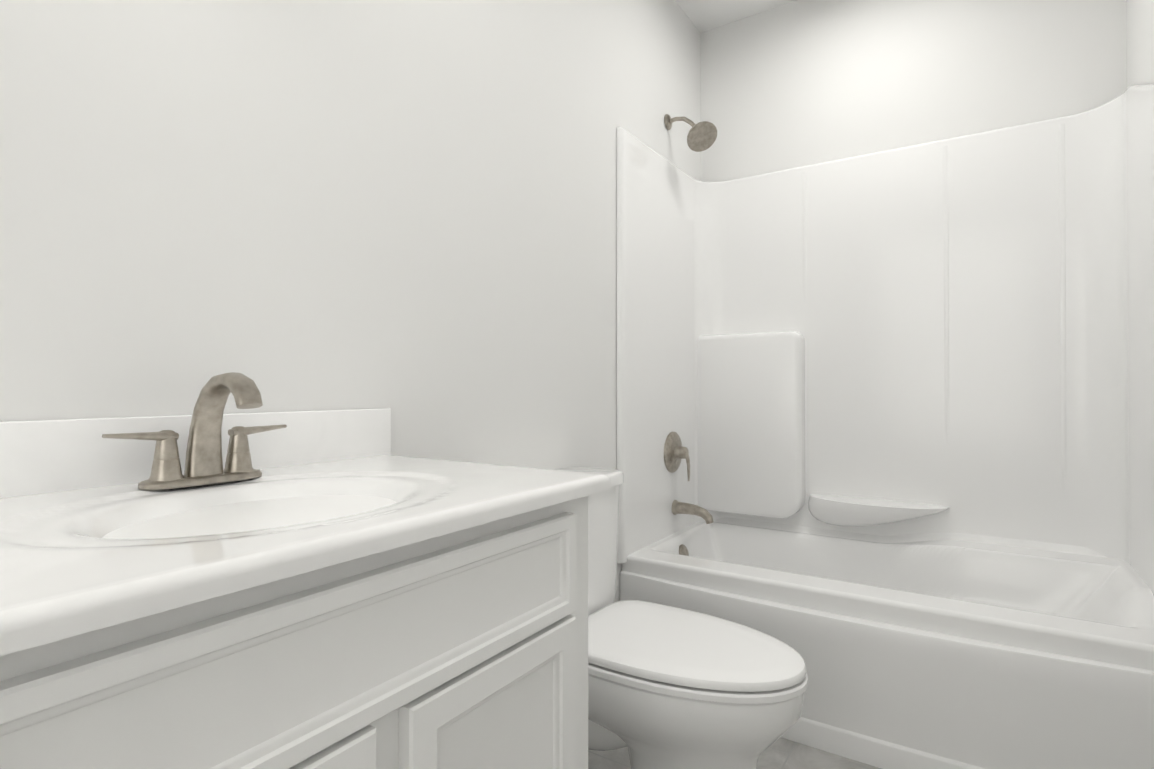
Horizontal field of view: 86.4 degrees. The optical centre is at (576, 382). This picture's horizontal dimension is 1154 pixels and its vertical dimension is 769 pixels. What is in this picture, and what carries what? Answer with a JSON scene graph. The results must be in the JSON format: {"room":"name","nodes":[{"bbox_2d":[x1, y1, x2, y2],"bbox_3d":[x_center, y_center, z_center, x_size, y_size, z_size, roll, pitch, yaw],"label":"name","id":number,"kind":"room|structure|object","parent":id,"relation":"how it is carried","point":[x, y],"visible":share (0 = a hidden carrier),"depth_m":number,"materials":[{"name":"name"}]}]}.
{"room":"bathroom","nodes":[
{"label":"bathroom","id":0,"kind":"room"},
{"bbox_2d":[0,0,700,601],"bbox_3d":[-0.476,-0.282,1.319,0.100,2.670,3.836,0,-1,33],"label":"wall","id":1,"kind":"structure","parent":0,"point":[404,212],"depth_m":1.23,"materials":[{"name":"white paint"}]},
{"bbox_2d":[588,737,881,768],"bbox_3d":[0.179,1.099,0.875,1.670,0.100,3.836,0,-1,33],"label":"floor","id":2,"kind":"structure","parent":0,"point":[781,753],"depth_m":1.72,"materials":[{"name":"tile"}]},
{"bbox_2d":[0,372,610,768],"bbox_3d":[-0.423,0.517,0.788,0.560,1.064,0.890,0,-1,33],"label":"bathroom vanity","id":3,"kind":"object","parent":2,"relation":"on","point":[208,584],"visible":1,"depth_m":0.68,"materials":[{"name":"white paint"}]},
{"bbox_2d":[0,408,610,655],"bbox_3d":[-0.423,0.169,0.791,0.560,0.237,0.890,0,-1,33],"label":"countertop","id":4,"kind":"structure","parent":3,"relation":"on","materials":[{"name":"stone"}]},
{"bbox_2d":[102,372,286,489],"bbox_3d":[-0.515,0.068,0.892,0.164,0.163,0.254,0,-1,33],"label":"faucet","id":5,"kind":"object","parent":4,"relation":"on","point":[204,470],"depth_m":0.90,"materials":[{"name":"silver metal"}]},
{"bbox_2d":[553,467,807,768],"bbox_3d":[0.167,0.655,1.500,0.757,0.800,0.468,0,-1,33],"label":"toilet","id":6,"kind":"object","parent":2,"relation":"on","point":[669,687],"visible":0.69,"depth_m":1.33,"materials":[{"name":"white ceramic"}]},
{"bbox_2d":[617,84,1153,768],"bbox_3d":[0.963,-0.019,2.071,1.466,2.158,0.784,0,-1,33],"label":"shower","id":7,"kind":"object","parent":2,"relation":"on","point":[885,442],"visible":0.92,"depth_m":2.17,"materials":[{"name":"white plastic"}]},
{"bbox_2d":[679,544,688,555],"bbox_3d":[0.421,0.675,2.417,0.030,0.071,0.072,0,-1,33],"label":"overflow drain","id":8,"kind":"object","parent":7,"relation":"in","point":[683,548],"depth_m":2.41,"materials":[{"name":"silver metal"}]},
{"bbox_2d":[672,500,713,523],"bbox_3d":[0.467,0.520,2.460,0.164,0.080,0.060,0,-1,33],"label":"tub faucet","id":9,"kind":"object","parent":7,"relation":"in","point":[678,507],"depth_m":2.45,"materials":[{"name":"silver metal"}]},
{"bbox_2d":[675,0,795,31],"bbox_3d":[0.179,-1.670,0.898,1.670,0.100,3.836,0,-1,33],"label":"ceiling","id":10,"kind":"structure","parent":0,"point":[704,15],"depth_m":2.65,"materials":[{"name":"white paint"}]},
{"bbox_2d":[701,0,1126,181],"bbox_3d":[1.209,-0.272,2.445,1.470,2.670,0.100,0,-1,33],"label":"wall","id":11,"kind":"structure","parent":0,"point":[796,83],"depth_m":2.39,"materials":[{"name":"white paint"}]},
{"bbox_2d":[1126,0,1153,87],"bbox_3d":[0.835,-0.289,0.454,0.100,2.670,3.836,0,-1,33],"label":"wall","id":12,"kind":"structure","parent":0,"point":[1140,38],"depth_m":1.83,"materials":[{"name":"white paint"}]}
]}

